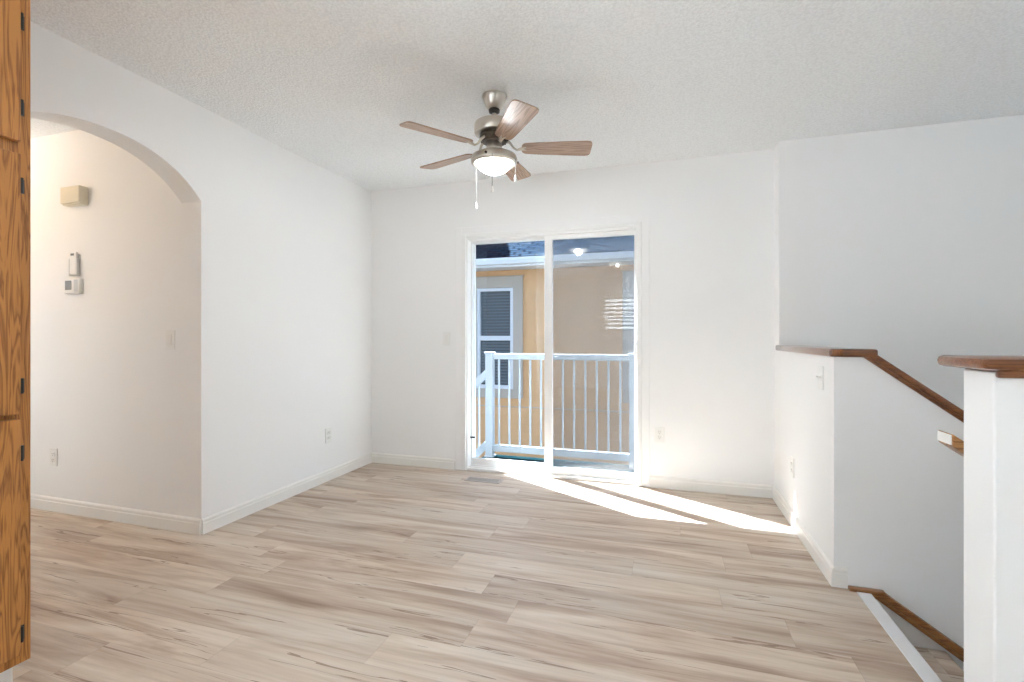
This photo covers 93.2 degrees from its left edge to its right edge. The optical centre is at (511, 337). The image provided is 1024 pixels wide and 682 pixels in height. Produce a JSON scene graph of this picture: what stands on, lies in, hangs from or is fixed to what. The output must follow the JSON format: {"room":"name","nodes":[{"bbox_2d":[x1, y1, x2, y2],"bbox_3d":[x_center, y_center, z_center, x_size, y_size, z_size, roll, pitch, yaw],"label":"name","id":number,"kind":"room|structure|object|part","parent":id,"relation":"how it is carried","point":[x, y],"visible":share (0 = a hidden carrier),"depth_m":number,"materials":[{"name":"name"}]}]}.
{"room":"empty dining room","nodes":[
{"label":"empty dining room","id":0,"kind":"room"},
{"bbox_2d":[31,130,181,515],"bbox_3d":[-2.884,-0.097,3.191,2.080,2.440,0.150,0,0,18],"label":"wall","id":1,"kind":"structure","parent":0,"point":[106,386],"depth_m":3.00,"materials":[{"name":"white paint"}]},
{"bbox_2d":[50,448,57,465],"bbox_3d":[-2.970,0.775,3.134,0.072,0.116,0.009,0,0,18],"label":"power outlet","id":2,"kind":"object","parent":1,"relation":"attached to","point":[53,451],"visible":1,"depth_m":3.13,"materials":[{"name":"white plastic"}]},
{"bbox_2d":[60,185,87,206],"bbox_3d":[-2.749,-0.886,3.040,0.172,0.113,0.054,0,0,18],"label":"door chime","id":3,"kind":"object","parent":1,"relation":"attached to","point":[70,196],"visible":1,"depth_m":3.02,"materials":[{"name":"beige plastic"}]},
{"bbox_2d":[65,278,83,294],"bbox_3d":[-2.773,-0.323,3.062,0.148,0.100,0.027,0,0,18],"label":"thermostat","id":4,"kind":"object","parent":1,"relation":"attached to","point":[72,286],"visible":1,"depth_m":3.05,"materials":[{"name":"white plastic"}]},
{"bbox_2d":[69,252,79,275],"bbox_3d":[-2.772,-0.465,3.065,0.080,0.152,0.021,0,0,18],"label":"remote holder","id":5,"kind":"object","parent":1,"relation":"attached to","point":[74,261],"visible":1,"depth_m":3.05,"materials":[{"name":"grey plastic"}]},
{"bbox_2d":[31,494,200,534],"bbox_3d":[-2.837,1.079,3.090,2.230,0.088,0.013,0,0,18],"label":"baseboard","id":6,"kind":"structure","parent":1,"relation":"attached to","point":[183,524],"depth_m":2.94,"materials":[{"name":"white wood"}]},
{"bbox_2d":[166,330,174,349],"bbox_3d":[-1.997,0.015,2.827,0.072,0.116,0.009,0,0,18],"label":"light switch","id":7,"kind":"object","parent":1,"relation":"attached to","point":[170,334],"visible":1,"depth_m":2.82,"materials":[{"name":"white plastic"}]},
{"bbox_2d":[31,22,371,518],"bbox_3d":[-2.357,-0.097,1.153,0.150,2.440,7.080,0,0,18],"label":"wall","id":8,"kind":"structure","parent":0,"point":[277,243],"depth_m":3.06,"materials":[{"name":"white paint"}]},
{"bbox_2d":[201,452,371,533],"bbox_3d":[-1.512,1.079,3.560,0.013,0.088,1.680,0,0,18],"label":"baseboard","id":9,"kind":"structure","parent":8,"relation":"attached to","point":[217,520],"depth_m":3.29,"materials":[{"name":"white wood"}]},
{"bbox_2d":[325,427,331,442],"bbox_3d":[-1.439,0.767,3.799,0.009,0.116,0.072,0,0,18],"label":"power outlet","id":10,"kind":"object","parent":8,"relation":"attached to","point":[328,431],"visible":1,"depth_m":3.79,"materials":[{"name":"white plastic"}]},
{"bbox_2d":[13,463,923,681],"bbox_3d":[-0.981,1.224,0.797,7.150,0.200,6.930,0,0,18],"label":"floor","id":11,"kind":"structure","parent":0,"point":[372,572],"depth_m":2.10,"materials":[{"name":"laminate"}]},
{"bbox_2d":[0,0,30,681],"bbox_3d":[-1.897,-0.077,1.339,0.610,2.399,0.612,0,0,18],"label":"pantry cabinet","id":12,"kind":"object","parent":11,"relation":"on","point":[15,15],"visible":1,"depth_m":1.49,"materials":[{"name":"brown wood"}]},
{"bbox_3d":[-1.619,0.621,1.243,0.022,0.735,0.556,0,0,18],"label":"door","id":13,"kind":"part","parent":12,"relation":"part of","materials":[{"name":"brown wood"}]},
{"bbox_3d":[-1.619,-0.166,1.243,0.022,0.809,0.556,0,0,18],"label":"door","id":14,"kind":"part","parent":12,"relation":"part of","materials":[{"name":"brown wood"}]},
{"bbox_3d":[-1.619,-0.927,1.243,0.022,0.638,0.556,0,0,18],"label":"door","id":15,"kind":"part","parent":12,"relation":"part of","materials":[{"name":"brown wood"}]},
{"bbox_2d":[464,476,502,483],"bbox_3d":[-0.221,1.121,3.803,0.290,0.005,0.104,0,0,18],"label":"floor vent","id":16,"kind":"object","parent":11,"relation":"in","point":[475,479],"visible":1,"depth_m":3.80,"materials":[{"name":"beige metal"}]},
{"bbox_2d":[857,592,963,681],"bbox_3d":[2.046,1.647,1.483,1.397,1.054,0.986,0,0,18],"label":"staircase","id":17,"kind":"structure","parent":11,"relation":"on","point":[932,665],"depth_m":1.91,"materials":[{"name":"white"}]},
{"bbox_2d":[31,0,1023,190],"bbox_3d":[-1.003,-1.391,0.726,7.450,0.150,7.080,0,0,18],"label":"ceiling","id":18,"kind":"structure","parent":0,"point":[331,83],"depth_m":2.35,"materials":[{"name":"white paint"}]},
{"bbox_2d":[399,90,591,208],"bbox_3d":[-0.085,-1.017,2.669,1.030,0.597,0.986,0,0,18],"label":"ceiling fan","id":19,"kind":"object","parent":18,"relation":"hanging from","point":[494,131],"visible":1,"depth_m":2.58,"materials":[{"name":"silver metal"}]},
{"bbox_3d":[-0.371,-1.028,2.436,0.378,0.006,0.132,0,12,-36],"label":"blade","id":20,"kind":"part","parent":19,"relation":"part of","materials":[{"name":"brown wood"}]},
{"bbox_3d":[-0.371,-1.028,2.834,0.378,0.006,0.132,0,12,36],"label":"blade","id":21,"kind":"part","parent":19,"relation":"part of","materials":[{"name":"brown wood"}]},
{"bbox_3d":[0.008,-1.028,2.313,0.132,0.006,0.378,13,-4,-18],"label":"blade","id":22,"kind":"part","parent":19,"relation":"part of","materials":[{"name":"brown wood"}]},
{"bbox_3d":[0.008,-1.028,2.958,0.132,0.006,0.378,-13,-4,18],"label":"blade","id":23,"kind":"part","parent":19,"relation":"part of","materials":[{"name":"brown wood"}]},
{"bbox_3d":[0.242,-1.028,2.635,0.378,0.006,0.132,0,-12,0],"label":"blade","id":24,"kind":"part","parent":19,"relation":"part of","materials":[{"name":"brown wood"}]},
{"bbox_2d":[372,149,773,488],"bbox_3d":[0.235,-0.097,3.968,3.400,2.440,0.150,0,0,18],"label":"wall","id":25,"kind":"structure","parent":0,"point":[712,217],"depth_m":3.61,"materials":[{"name":"white paint"}]},
{"bbox_2d":[372,452,454,469],"bbox_3d":[-0.870,1.079,4.231,0.807,0.088,0.013,0,0,18],"label":"baseboard","id":26,"kind":"structure","parent":25,"relation":"attached to","point":[396,459],"depth_m":4.22,"materials":[{"name":"white wood"}]},
{"bbox_2d":[443,332,450,344],"bbox_3d":[-0.558,0.009,4.135,0.072,0.116,0.009,0,0,18],"label":"light switch","id":27,"kind":"object","parent":25,"relation":"attached to","point":[446,335],"visible":1,"depth_m":4.13,"materials":[{"name":"white plastic"}]},
{"bbox_2d":[455,214,649,486],"bbox_3d":[0.302,0.098,3.952,1.588,2.050,0.192,0,0,18],"label":"door","id":28,"kind":"structure","parent":25,"relation":"in","point":[466,238],"depth_m":3.91,"materials":[{"name":"white plastic"}]},
{"bbox_3d":[-0.009,0.126,4.062,0.718,1.948,0.033,0,0,18],"label":"fixed panel","id":29,"kind":"part","parent":28,"relation":"part of","materials":[{"name":"clear glass"}]},
{"bbox_3d":[0.619,0.135,3.821,0.738,1.934,0.033,0,0,18],"label":"sliding panel","id":30,"kind":"part","parent":28,"relation":"part of","materials":[{"name":"clear glass"}]},
{"bbox_3d":[0.945,0.073,3.675,0.036,0.140,0.050,0,0,18],"label":"handle","id":31,"kind":"part","parent":28,"relation":"part of","materials":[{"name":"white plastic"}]},
{"bbox_2d":[654,427,664,442],"bbox_3d":[1.101,0.728,3.611,0.072,0.116,0.009,0,0,18],"label":"power outlet","id":32,"kind":"object","parent":25,"relation":"attached to","point":[659,432],"visible":1,"depth_m":3.61,"materials":[{"name":"white plastic"}]},
{"bbox_2d":[650,475,771,497],"bbox_3d":[1.427,1.079,3.506,0.819,0.088,0.013,0,0,18],"label":"baseboard","id":33,"kind":"structure","parent":25,"relation":"attached to","point":[675,483],"depth_m":3.50,"materials":[{"name":"white wood"}]},
{"bbox_2d":[779,351,963,670],"bbox_3d":[2.419,1.280,2.466,1.670,2.386,1.106,0,0,18],"label":"wall","id":34,"kind":"structure","parent":0,"point":[874,485],"depth_m":2.14,"materials":[{"name":"white paint"}]},
{"bbox_2d":[790,456,793,477],"bbox_3d":[1.673,0.773,2.893,0.009,0.116,0.072,0,0,18],"label":"power outlet","id":35,"kind":"object","parent":34,"relation":"attached to","point":[791,457],"visible":1,"depth_m":2.88,"materials":[{"name":"white plastic"}]},
{"bbox_2d":[772,486,834,586],"bbox_3d":[1.636,1.079,2.783,0.013,0.088,1.266,0,0,18],"label":"baseboard","id":36,"kind":"structure","parent":34,"relation":"attached to","point":[824,564],"depth_m":2.56,"materials":[{"name":"white wood"}]},
{"bbox_2d":[816,365,823,389],"bbox_3d":[1.506,0.197,2.375,0.016,0.116,0.095,0,0,18],"label":"light switch","id":37,"kind":"object","parent":34,"relation":"attached to","point":[820,369],"visible":1,"depth_m":2.36,"materials":[{"name":"white plastic"}]},
{"bbox_2d":[834,566,847,588],"bbox_3d":[1.478,1.079,2.176,0.050,0.088,0.013,0,0,18],"label":"baseboard","id":38,"kind":"structure","parent":34,"relation":"attached to","point":[841,573],"depth_m":2.17,"materials":[{"name":"white"}]},
{"bbox_2d":[776,345,963,422],"bbox_3d":[2.400,0.644,2.459,1.683,1.185,1.130,0,0,18],"label":"cap","id":39,"kind":"object","parent":34,"relation":"attached to","point":[871,355],"visible":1,"depth_m":2.12,"materials":[{"name":"brown wood"}]},
{"bbox_2d":[848,585,963,661],"bbox_3d":[2.305,1.667,1.904,1.687,1.115,0.034,0,0,18],"label":"trim","id":40,"kind":"structure","parent":34,"relation":"attached to","point":[880,595],"depth_m":2.08,"materials":[{"name":"brown wood"}]},
{"bbox_3d":[1.566,1.127,2.138,0.136,0.036,0.034,0,0,18],"label":"level moulding","id":41,"kind":"part","parent":40,"relation":"part of","materials":[{"name":"brown wood"}]},
{"bbox_3d":[2.354,1.668,1.889,1.586,1.112,0.034,0,0,18],"label":"sloped moulding","id":42,"kind":"part","parent":40,"relation":"part of","materials":[{"name":"brown wood"}]},
{"bbox_2d":[774,115,1023,490],"bbox_3d":[2.702,0.653,3.113,1.820,3.940,0.297,0,0,18],"label":"wall","id":43,"kind":"structure","parent":0,"point":[906,244],"depth_m":3.03,"materials":[{"name":"white paint"}]},
{"bbox_2d":[964,369,1023,681],"bbox_3d":[1.935,1.278,0.932,1.670,2.392,0.123,0,0,18],"label":"wall","id":44,"kind":"structure","parent":0,"point":[993,406],"depth_m":1.13,"materials":[{"name":"white paint"}]},
{"bbox_2d":[937,430,963,456],"bbox_3d":[1.782,0.709,1.141,1.202,0.882,0.183,0,0,18],"label":"handrail","id":45,"kind":"object","parent":44,"relation":"attached to","point":[951,441],"visible":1,"depth_m":1.35,"materials":[{"name":"brown wood"}]},
{"bbox_2d":[937,355,1023,378],"bbox_3d":[1.918,0.070,0.943,1.710,0.047,0.203,0,0,18],"label":"cap","id":46,"kind":"object","parent":44,"relation":"on","point":[1003,366],"visible":1,"depth_m":1.11,"materials":[{"name":"brown wood"}]},
{"bbox_3d":[1.932,0.084,0.923,1.670,0.019,0.139,0,0,18],"label":"cap moulding","id":47,"kind":"part","parent":46,"relation":"part of","materials":[{"name":"brown wood"}]},
{"label":"outside","id":48,"kind":"structure","parent":0,"visible":0},
{"bbox_3d":[-1.606,2.799,1.555,32.000,0.150,42.000,0,0,18],"label":"ground","id":49,"kind":"structure","parent":48,"visible":0},
{"bbox_2d":[476,235,633,464],"bbox_3d":[1.632,-1.082,10.158,15.000,7.609,5.737,0,0,18],"label":"house","id":50,"kind":"structure","parent":49,"relation":"on","point":[593,278],"depth_m":7.90,"materials":[{"name":"beige paint"}]},
{"bbox_3d":[-0.278,0.434,8.307,0.561,0.781,0.007,0,0,18],"label":"pane","id":51,"kind":"part","parent":50,"relation":"part of","materials":[{"name":"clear glass"}]},
{"bbox_3d":[-0.272,-0.406,8.326,0.561,0.778,0.007,0,0,18],"label":"pane","id":52,"kind":"part","parent":50,"relation":"part of","materials":[{"name":"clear glass"}]},
{"bbox_2d":[482,455,633,472],"bbox_3d":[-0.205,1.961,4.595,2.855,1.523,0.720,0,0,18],"label":"balcony floor","id":53,"kind":"structure","parent":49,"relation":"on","point":[556,462],"depth_m":4.57,"materials":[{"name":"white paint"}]},
{"bbox_2d":[476,352,633,467],"bbox_3d":[-0.054,1.128,4.840,2.561,1.964,0.094,0,0,18],"label":"deck railing","id":54,"kind":"object","parent":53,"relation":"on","point":[489,446],"visible":0.74,"depth_m":4.73,"materials":[{"name":"white metal"}]},
{"bbox_3d":[-0.751,0.861,5.061,1.095,1.055,0.058,0,0,18],"label":"stair rail","id":55,"kind":"part","parent":54,"relation":"part of","materials":[{"name":"white metal"}]},
{"bbox_3d":[-0.751,1.581,5.061,1.099,1.059,0.048,0,0,18],"label":"stair rail","id":56,"kind":"part","parent":54,"relation":"part of","materials":[{"name":"white metal"}]},
{"bbox_3d":[-0.222,0.672,4.894,0.095,1.054,0.094,0,0,18],"label":"post","id":57,"kind":"part","parent":54,"relation":"part of","materials":[{"name":"white metal"}]},
{"bbox_3d":[0.450,0.190,4.682,1.337,0.057,0.052,0,0,18],"label":"rail","id":58,"kind":"part","parent":54,"relation":"part of","materials":[{"name":"white metal"}]},
{"bbox_3d":[0.450,1.111,4.682,1.337,0.068,0.040,0,0,18],"label":"rail","id":59,"kind":"part","parent":54,"relation":"part of","materials":[{"name":"white metal"}]},
{"bbox_3d":[1.122,0.672,4.469,0.095,1.054,0.094,0,0,18],"label":"post","id":60,"kind":"part","parent":54,"relation":"part of","materials":[{"name":"white metal"}]}
]}

